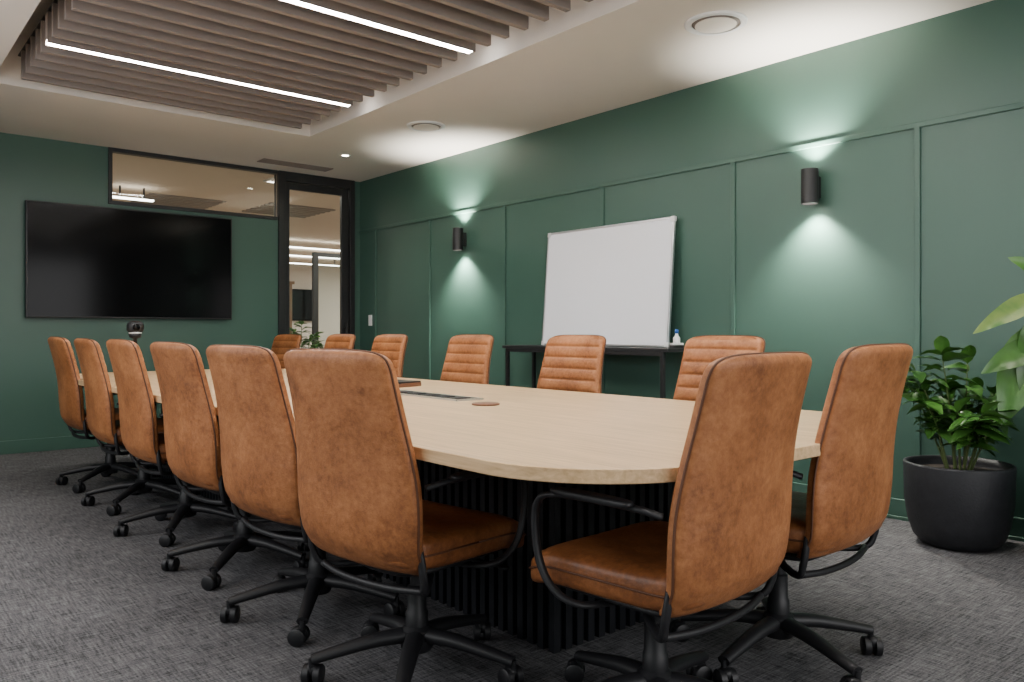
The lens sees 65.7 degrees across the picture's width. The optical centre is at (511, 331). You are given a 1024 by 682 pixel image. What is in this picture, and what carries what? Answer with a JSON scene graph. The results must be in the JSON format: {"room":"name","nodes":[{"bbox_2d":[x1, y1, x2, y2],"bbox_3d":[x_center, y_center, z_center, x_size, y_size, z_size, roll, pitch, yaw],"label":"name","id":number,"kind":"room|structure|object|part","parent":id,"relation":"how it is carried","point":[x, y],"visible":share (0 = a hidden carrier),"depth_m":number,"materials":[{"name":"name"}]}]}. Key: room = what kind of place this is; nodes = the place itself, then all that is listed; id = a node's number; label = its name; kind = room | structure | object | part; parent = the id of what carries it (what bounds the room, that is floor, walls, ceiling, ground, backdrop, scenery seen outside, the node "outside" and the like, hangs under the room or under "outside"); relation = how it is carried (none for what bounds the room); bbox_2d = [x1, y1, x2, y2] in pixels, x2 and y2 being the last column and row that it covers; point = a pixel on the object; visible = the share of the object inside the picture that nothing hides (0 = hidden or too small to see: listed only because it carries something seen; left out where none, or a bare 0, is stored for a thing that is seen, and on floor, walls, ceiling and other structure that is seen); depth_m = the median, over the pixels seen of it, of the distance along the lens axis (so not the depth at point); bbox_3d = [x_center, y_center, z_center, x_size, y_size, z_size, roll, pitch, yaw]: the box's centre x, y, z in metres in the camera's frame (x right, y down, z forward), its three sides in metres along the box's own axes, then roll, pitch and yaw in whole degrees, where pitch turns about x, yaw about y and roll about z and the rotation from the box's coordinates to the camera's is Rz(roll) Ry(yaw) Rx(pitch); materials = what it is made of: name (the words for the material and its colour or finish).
{"room":"conference room","nodes":[
{"label":"conference room","id":0,"kind":"room"},
{"bbox_2d":[0,132,359,440],"bbox_3d":[-3.768,-0.330,7.390,5.540,2.760,0.120,0,0,-40],"label":"wall","id":1,"kind":"structure","parent":0,"point":[31,168],"depth_m":7.08,"materials":[{"name":"green paint"}]},
{"bbox_2d":[0,435,106,454],"bbox_3d":[-4.104,0.993,7.013,4.240,0.115,0.018,0,0,-40],"label":"baseboard","id":2,"kind":"structure","parent":1,"relation":"attached to","point":[65,442],"depth_m":6.99,"materials":[{"name":"green paint"}]},
{"bbox_2d":[25,200,231,319],"bbox_3d":[-3.537,-0.635,7.458,1.800,1.020,0.076,0,0,-40],"label":"tv","id":3,"kind":"object","parent":1,"relation":"attached to","point":[82,261],"visible":1,"depth_m":7.34,"materials":[{"name":"black"}]},
{"bbox_2d":[126,321,143,343],"bbox_3d":[-2.821,0.113,5.938,0.150,0.394,0.150,0,0,-40],"label":"camera","id":4,"kind":"object","parent":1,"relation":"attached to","point":[135,329],"visible":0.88,"depth_m":5.90,"materials":[{"name":"black plastic"}]},
{"bbox_2d":[108,147,277,219],"bbox_3d":[-3.128,-1.448,7.892,1.645,0.525,0.085,0,0,-40],"label":"frame","id":5,"kind":"object","parent":1,"relation":"attached to","point":[111,150],"visible":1,"depth_m":7.73,"materials":[{"name":"black metal"}]},
{"bbox_2d":[114,152,276,216],"bbox_3d":[-3.113,-1.448,7.901,1.610,0.455,0.010,0,0,-40],"label":"glass pane","id":6,"kind":"object","parent":1,"relation":"attached to","point":[114,152],"visible":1,"depth_m":8.42,"materials":[{"name":"clear glass"}]},
{"bbox_2d":[274,170,354,348],"bbox_3d":[-2.160,-0.330,8.726,0.900,2.760,0.130,0,0,-40],"label":"frame","id":7,"kind":"object","parent":1,"relation":"attached to","point":[283,177],"visible":0.62,"depth_m":8.54,"materials":[{"name":"black metal"}]},
{"bbox_2d":[286,182,347,333],"bbox_3d":[-2.127,-0.282,8.697,0.755,2.645,0.106,0,0,-40],"label":"door","id":8,"kind":"structure","parent":1,"relation":"in","point":[343,193],"depth_m":8.90,"materials":[{"name":"black metal"}]},
{"bbox_2d":[113,153,339,266],"bbox_3d":[-4.560,-1.855,14.615,14.000,0.090,11.830,0,0,-40],"label":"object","id":9,"kind":"structure","parent":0,"point":[242,190],"depth_m":10.22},
{"bbox_2d":[113,185,153,201],"bbox_3d":[-4.738,-1.730,9.887,0.500,0.160,0.060,0,0,-40],"label":"light","id":10,"kind":"object","parent":9,"relation":"hanging from","point":[119,196],"visible":0.88,"depth_m":9.88,"materials":[{"name":"white plastic"}]},
{"bbox_2d":[263,177,273,182],"bbox_3d":[-2.505,-1.800,9.424,0.660,0.020,0.660,0,0,-40],"label":"recessed light","id":11,"kind":"object","parent":9,"relation":"in","point":[268,180],"visible":0.18,"depth_m":9.41,"materials":[{"name":"white plastic"}]},
{"bbox_2d":[290,260,338,265],"bbox_3d":[-5.345,-1.730,19.087,2.600,0.160,0.060,0,0,-40],"label":"light","id":12,"kind":"object","parent":9,"relation":"hanging from","point":[334,260],"visible":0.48,"depth_m":19.57,"materials":[{"name":"white plastic"}]},
{"bbox_2d":[290,246,339,250],"bbox_3d":[-3.979,-1.730,15.785,2.000,0.160,0.060,0,0,-40],"label":"light","id":13,"kind":"object","parent":9,"relation":"hanging from","point":[290,246],"visible":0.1,"depth_m":15.80,"materials":[{"name":"white plastic"}]},
{"bbox_2d":[290,255,339,258],"bbox_3d":[-4.483,-1.730,17.457,2.200,0.160,0.060,0,0,-40],"label":"light","id":14,"kind":"object","parent":9,"relation":"hanging from","point":[290,255],"visible":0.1,"depth_m":17.46,"materials":[{"name":"white plastic"}]},
{"bbox_2d":[290,264,339,347],"bbox_3d":[-8.426,-0.380,19.158,14.000,2.860,0.100,0,0,-40],"label":"wall","id":15,"kind":"structure","parent":0,"point":[329,277],"depth_m":21.87,"materials":[{"name":"beige paint"}]},
{"bbox_2d":[292,289,311,320],"bbox_3d":[-5.619,-0.725,21.415,0.700,0.850,0.100,0,0,-40],"label":"wall screen","id":16,"kind":"object","parent":15,"relation":"attached to","point":[301,298],"visible":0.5,"depth_m":21.32,"materials":[{"name":"black"}]},
{"bbox_2d":[0,0,992,181],"bbox_3d":[-0.615,-1.930,3.685,5.540,0.440,9.910,0,0,-40],"label":"ceiling","id":17,"kind":"structure","parent":0,"point":[594,57],"depth_m":5.55,"materials":[{"name":"paint"}]},
{"bbox_2d":[131,193,226,208],"bbox_3d":[-4.615,-1.802,10.977,1.000,0.015,0.900,0,0,-40],"label":"ceiling panel","id":18,"kind":"object","parent":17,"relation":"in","point":[159,199],"visible":0.88,"depth_m":10.93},
{"bbox_2d":[45,11,352,106],"bbox_3d":[-2.003,-1.810,5.386,2.030,0.185,0.068,0,0,-40],"label":"ceiling light","id":19,"kind":"object","parent":17,"relation":"attached to","point":[50,41],"visible":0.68,"depth_m":5.21,"materials":[{"name":"white plastic"}]},
{"bbox_2d":[47,43,349,106],"bbox_3d":[-2.003,-1.731,5.386,2.010,0.018,0.052,0,0,-40],"label":"diffuser","id":20,"kind":"object","parent":19,"relation":"attached to","point":[77,47],"depth_m":5.28,"materials":[{"name":"white plastic"}]},
{"bbox_2d":[242,202,334,217],"bbox_3d":[-3.320,-1.800,11.770,1.000,0.020,1.030,0,0,-40],"label":"ceiling panel","id":21,"kind":"object","parent":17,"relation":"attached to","point":[298,211],"depth_m":11.71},
{"bbox_2d":[257,158,332,171],"bbox_3d":[-2.210,-1.706,8.112,0.750,0.008,0.180,0,0,-40],"label":"ceiling vent grille","id":22,"kind":"object","parent":17,"relation":"in","point":[270,161],"depth_m":8.10,"materials":[{"name":"black metal"}]},
{"bbox_2d":[18,0,592,128],"bbox_3d":[-0.441,-1.893,3.551,2.030,0.355,6.780,0,0,-40],"label":"ceiling slat baffle","id":23,"kind":"structure","parent":17,"relation":"attached to","point":[276,42],"depth_m":4.85,"materials":[{"name":"brown wood"}]},
{"bbox_2d":[279,0,475,54],"bbox_3d":[-1.018,-1.810,4.228,2.030,0.185,0.068,0,0,-40],"label":"ceiling light","id":24,"kind":"object","parent":17,"relation":"attached to","point":[329,7],"visible":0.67,"depth_m":4.46,"materials":[{"name":"white plastic"}]},
{"bbox_2d":[407,121,444,131],"bbox_3d":[-0.712,-1.700,6.577,0.320,0.020,0.320,0,0,-40],"label":"air diffuser","id":25,"kind":"object","parent":17,"relation":"attached to","point":[423,126],"depth_m":6.53,"materials":[{"name":"white metal"}]},
{"bbox_2d":[684,10,747,35],"bbox_3d":[1.126,-1.700,4.386,0.340,0.020,0.340,0,0,-40],"label":"air diffuser","id":26,"kind":"object","parent":17,"relation":"attached to","point":[712,23],"depth_m":4.35,"materials":[{"name":"white metal"}]},
{"bbox_2d":[0,446,1023,681],"bbox_3d":[-0.573,1.100,3.636,5.540,0.100,9.780,0,0,-40],"label":"floor","id":27,"kind":"structure","parent":0,"point":[80,601],"depth_m":2.93,"materials":[{"name":"grey carpet"}]},
{"bbox_2d":[48,337,160,492],"bbox_3d":[-2.793,0.540,5.498,0.728,1.020,0.680,0,0,-40],"label":"office chair","id":28,"kind":"object","parent":27,"relation":"on","point":[71,400],"visible":0.77,"depth_m":5.21,"materials":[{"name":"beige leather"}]},
{"bbox_3d":[-2.980,0.346,5.316,0.202,0.632,0.527,0,0,-40],"label":"backrest","id":29,"kind":"part","parent":28,"relation":"part of","materials":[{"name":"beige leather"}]},
{"bbox_2d":[64,408,119,426],"bbox_3d":[-2.779,0.602,5.487,0.525,0.130,0.525,0,0,-40],"label":"seat cushion","id":30,"kind":"object","parent":28,"relation":"on","point":[72,418],"depth_m":5.18,"materials":[{"name":"brown leather"}]},
{"bbox_2d":[74,338,197,515],"bbox_3d":[-2.272,0.544,4.868,0.717,1.012,0.678,0,0,-39],"label":"office chair","id":31,"kind":"object","parent":27,"relation":"on","point":[100,409],"visible":0.76,"depth_m":4.59,"materials":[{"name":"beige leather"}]},
{"bbox_3d":[-2.459,0.351,4.689,0.202,0.632,0.527,0,0,-39],"label":"backrest","id":32,"kind":"part","parent":31,"relation":"part of","materials":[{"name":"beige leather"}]},
{"bbox_2d":[104,418,163,442],"bbox_3d":[-2.255,0.607,4.856,0.525,0.130,0.525,0,0,-39],"label":"seat cushion","id":33,"kind":"object","parent":31,"relation":"on","point":[112,432],"depth_m":4.54,"materials":[{"name":"brown leather"}]},
{"bbox_2d":[106,339,237,546],"bbox_3d":[-1.750,0.544,4.208,0.698,1.012,0.676,0,0,-40],"label":"office chair","id":34,"kind":"object","parent":27,"relation":"on","point":[140,436],"visible":0.77,"depth_m":3.93,"materials":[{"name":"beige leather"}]},
{"bbox_3d":[-1.927,0.351,4.032,0.202,0.632,0.527,0,0,-40],"label":"backrest","id":35,"kind":"part","parent":34,"relation":"part of","materials":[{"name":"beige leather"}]},
{"bbox_2d":[125,433,220,460],"bbox_3d":[-1.726,0.607,4.204,0.525,0.130,0.525,0,0,-40],"label":"seat cushion","id":36,"kind":"object","parent":34,"relation":"on","point":[144,449],"depth_m":3.90,"materials":[{"name":"brown leather"}]},
{"bbox_2d":[150,341,309,590],"bbox_3d":[-1.211,0.545,3.561,0.728,1.010,0.680,0,0,-43],"label":"office chair","id":37,"kind":"object","parent":27,"relation":"on","point":[191,430],"visible":0.77,"depth_m":3.29,"materials":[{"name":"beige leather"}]},
{"bbox_3d":[-1.389,0.356,3.369,0.202,0.632,0.527,0,0,-43],"label":"backrest","id":38,"kind":"part","parent":37,"relation":"part of","materials":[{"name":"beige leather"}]},
{"bbox_2d":[171,466,221,486],"bbox_3d":[-1.197,0.612,3.551,0.525,0.130,0.525,0,0,-43],"label":"seat cushion","id":39,"kind":"object","parent":37,"relation":"on","point":[199,476],"depth_m":3.25,"materials":[{"name":"brown leather"}]},
{"bbox_2d":[271,334,301,368],"bbox_3d":[-2.346,0.535,7.314,0.666,1.030,0.725,0,0,44],"label":"office chair","id":40,"kind":"object","parent":27,"relation":"on","point":[282,343],"visible":0.16,"depth_m":7.50,"materials":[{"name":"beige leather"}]},
{"bbox_2d":[206,344,404,646],"bbox_3d":[-0.747,0.548,2.988,0.678,1.004,0.717,0,0,44],"label":"office chair","id":41,"kind":"object","parent":27,"relation":"on","point":[258,446],"visible":0.74,"depth_m":2.72,"materials":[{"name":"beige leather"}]},
{"bbox_3d":[-0.911,0.359,2.786,0.527,0.632,0.202,0,0,44],"label":"backrest","id":42,"kind":"part","parent":41,"relation":"part of","materials":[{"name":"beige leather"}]},
{"bbox_2d":[230,499,293,520],"bbox_3d":[-0.729,0.615,2.978,0.525,0.130,0.525,0,0,44],"label":"seat cushion","id":43,"kind":"object","parent":41,"relation":"on","point":[270,509],"depth_m":2.71,"materials":[{"name":"brown leather"}]},
{"bbox_2d":[324,334,355,348],"bbox_3d":[-1.660,0.534,6.466,0.715,1.032,0.678,0,0,-40],"label":"office chair","id":44,"kind":"object","parent":27,"relation":"on","point":[335,341],"visible":0.09,"depth_m":6.64,"materials":[{"name":"brown leather"}]},
{"bbox_2d":[371,334,407,377],"bbox_3d":[-1.169,0.532,5.874,0.721,1.034,0.668,0,0,-39],"label":"office chair","id":45,"kind":"object","parent":27,"relation":"on","point":[392,346],"visible":0.16,"depth_m":5.96,"materials":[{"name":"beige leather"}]},
{"bbox_2d":[284,348,527,681],"bbox_3d":[-0.305,0.547,2.450,0.683,1.004,0.740,0,0,40],"label":"office chair","id":46,"kind":"object","parent":27,"relation":"on","point":[361,502],"visible":0.97,"depth_m":2.21,"materials":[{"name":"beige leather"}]},
{"bbox_3d":[-0.461,0.361,2.239,0.527,0.632,0.202,0,0,40],"label":"backrest","id":47,"kind":"part","parent":46,"relation":"part of","materials":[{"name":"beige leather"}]},
{"bbox_2d":[310,500,525,568],"bbox_3d":[-0.293,0.617,2.443,0.525,0.130,0.525,0,0,40],"label":"seat cushion","id":48,"kind":"object","parent":46,"relation":"on","point":[451,536],"depth_m":2.26,"materials":[{"name":"brown leather"}]},
{"bbox_2d":[78,369,821,653],"bbox_3d":[-0.949,0.680,4.294,1.740,0.740,5.530,0,0,-40],"label":"conference table","id":49,"kind":"object","parent":27,"relation":"on","point":[631,448],"visible":0.3,"depth_m":2.72,"materials":[{"name":"brown wood"}]},
{"bbox_2d":[398,380,420,387],"bbox_3d":[-0.669,0.295,4.551,0.240,0.030,0.180,0,0,35],"label":"tray","id":50,"kind":"object","parent":49,"relation":"on","point":[402,383],"visible":0.49,"depth_m":4.49,"materials":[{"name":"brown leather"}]},
{"bbox_3d":[-0.669,0.284,4.551,0.236,0.008,0.176,0,0,35],"label":"box lid","id":51,"kind":"part","parent":50,"relation":"part of","materials":[{"name":"grey metal"}]},
{"bbox_2d":[400,390,483,401],"bbox_3d":[-0.414,0.305,3.850,0.150,0.009,0.700,0,0,-40],"label":"hatch","id":52,"kind":"object","parent":49,"relation":"on","point":[439,396],"visible":0.86,"depth_m":3.74,"materials":[{"name":"silver metal"}]},
{"bbox_2d":[472,402,499,405],"bbox_3d":[-0.112,0.305,3.372,0.120,0.009,0.120,0,0,-40],"label":"coaster","id":53,"kind":"object","parent":49,"relation":"on","point":[473,403],"visible":1,"depth_m":3.34,"materials":[{"name":"brown leather"}]},
{"bbox_2d":[440,334,493,384],"bbox_3d":[-0.486,0.534,5.063,0.705,1.032,0.678,0,0,-40],"label":"office chair","id":54,"kind":"object","parent":27,"relation":"on","point":[468,356],"visible":0.22,"depth_m":5.22,"materials":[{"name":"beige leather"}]},
{"bbox_2d":[537,335,605,393],"bbox_3d":[0.125,0.532,4.336,0.723,1.034,0.667,0,0,-40],"label":"office chair","id":55,"kind":"object","parent":27,"relation":"on","point":[570,362],"visible":0.19,"depth_m":4.48,"materials":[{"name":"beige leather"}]},
{"bbox_2d":[502,345,683,398],"bbox_3d":[0.595,0.580,6.008,0.315,0.940,1.720,0,0,-40],"label":"console table","id":56,"kind":"object","parent":27,"relation":"on","point":[647,351],"visible":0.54,"depth_m":5.61,"materials":[{"name":"black metal"}]},
{"bbox_2d":[541,216,676,347],"bbox_3d":[0.700,-0.354,6.045,0.102,0.926,1.304,0,0,-40],"label":"whiteboard","id":57,"kind":"object","parent":56,"relation":"on","point":[614,282],"visible":0.97,"depth_m":5.96,"materials":[{"name":"white ceramic"}]},
{"bbox_2d":[673,329,679,342],"bbox_3d":[1.141,0.045,5.495,0.048,0.130,0.048,0,0,-40],"label":"spray bottle","id":58,"kind":"object","parent":56,"relation":"on","point":[676,339],"visible":0.77,"depth_m":5.48,"materials":[{"name":"white plastic"}]},
{"bbox_2d":[670,343,683,347],"bbox_3d":[1.123,0.092,5.407,0.100,0.035,0.044,0,0,-40],"label":"eraser","id":59,"kind":"object","parent":56,"relation":"on","point":[672,345],"visible":0.92,"depth_m":5.38,"materials":[{"name":"white plastic"}]},
{"bbox_2d":[529,351,811,681],"bbox_3d":[0.392,0.548,2.128,0.725,1.002,0.665,0,0,44],"label":"office chair","id":60,"kind":"object","parent":27,"relation":"on","point":[725,535],"visible":1,"depth_m":1.88,"materials":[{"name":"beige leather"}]},
{"bbox_2d":[529,521,777,610],"bbox_3d":[0.384,0.619,2.126,0.525,0.130,0.525,0,0,-43],"label":"seat cushion","id":61,"kind":"object","parent":60,"relation":"on","point":[626,566],"depth_m":1.95,"materials":[{"name":"brown leather"}]},
{"bbox_3d":[0.565,0.363,1.934,0.527,0.632,0.202,0,0,-43],"label":"backrest","id":62,"kind":"part","parent":60,"relation":"part of","materials":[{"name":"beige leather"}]},
{"bbox_2d":[673,335,765,400],"bbox_3d":[0.794,0.532,3.593,0.702,1.034,0.696,0,0,-16],"label":"office chair","id":63,"kind":"object","parent":27,"relation":"on","point":[699,352],"visible":0.17,"depth_m":3.82,"materials":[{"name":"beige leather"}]},
{"bbox_2d":[669,343,912,681],"bbox_3d":[0.850,0.543,2.535,0.678,1.014,0.708,0,0,-43],"label":"office chair","id":64,"kind":"object","parent":27,"relation":"on","point":[846,502],"visible":0.74,"depth_m":2.29,"materials":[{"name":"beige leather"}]},
{"bbox_2d":[786,491,881,553],"bbox_3d":[0.858,0.605,2.556,0.525,0.130,0.525,0,0,-43],"label":"seat cushion","id":65,"kind":"object","parent":64,"relation":"on","point":[806,536],"depth_m":2.26,"materials":[{"name":"brown leather"}]},
{"bbox_3d":[1.040,0.349,2.364,0.527,0.632,0.202,0,0,-43],"label":"backrest","id":66,"kind":"part","parent":64,"relation":"part of","materials":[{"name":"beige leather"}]},
{"bbox_2d":[902,335,1019,551],"bbox_3d":[2.174,0.535,3.864,0.591,1.030,0.752,0,0,-21],"label":"plant","id":67,"kind":"object","parent":27,"relation":"on","point":[964,503],"visible":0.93,"depth_m":3.76,"materials":[{"name":"green plant"}]},
{"bbox_3d":[2.205,0.848,3.920,0.490,0.405,0.490,0,0,-40],"label":"pot","id":68,"kind":"part","parent":67,"relation":"part of","materials":[{"name":"black ceramic"}]},
{"bbox_2d":[973,256,1023,424],"bbox_3d":[2.543,0.277,3.333,0.643,1.545,0.833,0,0,-24],"label":"plant","id":69,"kind":"object","parent":27,"relation":"on","point":[1008,362],"visible":1,"depth_m":3.59,"materials":[{"name":"plant"}]},
{"bbox_2d":[360,0,1023,517],"bbox_3d":[1.437,-0.330,5.432,0.150,2.760,9.910,0,0,-40],"label":"wall","id":70,"kind":"structure","parent":0,"point":[825,279],"depth_m":5.01,"materials":[{"name":"green paint"}]},
{"bbox_2d":[368,315,371,325],"bbox_3d":[-1.584,-0.130,8.855,0.014,0.120,0.070,0,0,-40],"label":"light switch","id":71,"kind":"object","parent":70,"relation":"attached to","point":[369,316],"visible":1,"depth_m":8.85,"materials":[{"name":"white plastic"}]},
{"bbox_2d":[452,227,466,250],"bbox_3d":[-0.497,-0.875,7.482,0.138,0.210,0.100,0,0,-40],"label":"wall sconce","id":72,"kind":"object","parent":70,"relation":"attached to","point":[459,238],"visible":1,"depth_m":7.43,"materials":[{"name":"black metal"}]},
{"bbox_2d":[359,102,1023,455],"bbox_3d":[1.375,-0.110,5.379,0.014,2.090,9.610,0,0,-40],"label":"trim","id":73,"kind":"structure","parent":70,"relation":"attached to","point":[916,126],"depth_m":5.26,"materials":[{"name":"green paint"}]},
{"bbox_2d":[801,167,820,204],"bbox_3d":[1.804,-0.875,4.779,0.138,0.210,0.100,0,0,-40],"label":"wall sconce","id":74,"kind":"object","parent":70,"relation":"attached to","point":[810,179],"visible":1,"depth_m":4.72,"materials":[{"name":"black metal"}]},
{"bbox_2d":[792,482,1023,541],"bbox_3d":[1.371,0.993,5.375,0.024,0.115,9.610,0,0,-40],"label":"baseboard","id":75,"kind":"structure","parent":70,"relation":"attached to","point":[897,507],"depth_m":4.42,"materials":[{"name":"green paint"}]},
{"bbox_3d":[-4.514,1.100,14.562,14.000,0.100,11.970,0,0,-40],"label":"floor","id":76,"kind":"structure","parent":0,"visible":0},
{"bbox_2d":[290,281,294,333],"bbox_3d":[-4.251,0.050,14.831,0.350,2.000,0.100,0,0,-40],"label":"divider","id":77,"kind":"object","parent":76,"relation":"on","point":[291,282],"visible":0.11,"depth_m":14.87,"materials":[{"name":"brown"}]},
{"bbox_2d":[290,321,323,347],"bbox_3d":[-2.700,0.452,10.283,0.618,1.197,0.596,0,0,-40],"label":"potted plant","id":78,"kind":"object","parent":76,"relation":"on","point":[315,342],"visible":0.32,"depth_m":10.24,"materials":[{"name":"green plant"}]},
{"bbox_2d":[312,252,339,347],"bbox_3d":[-2.153,-0.075,12.651,2.220,2.250,0.060,0,0,-40],"label":"mullions","id":79,"kind":"object","parent":76,"relation":"on","point":[315,255],"visible":0.2,"depth_m":11.94,"materials":[{"name":"black metal"}]}
]}

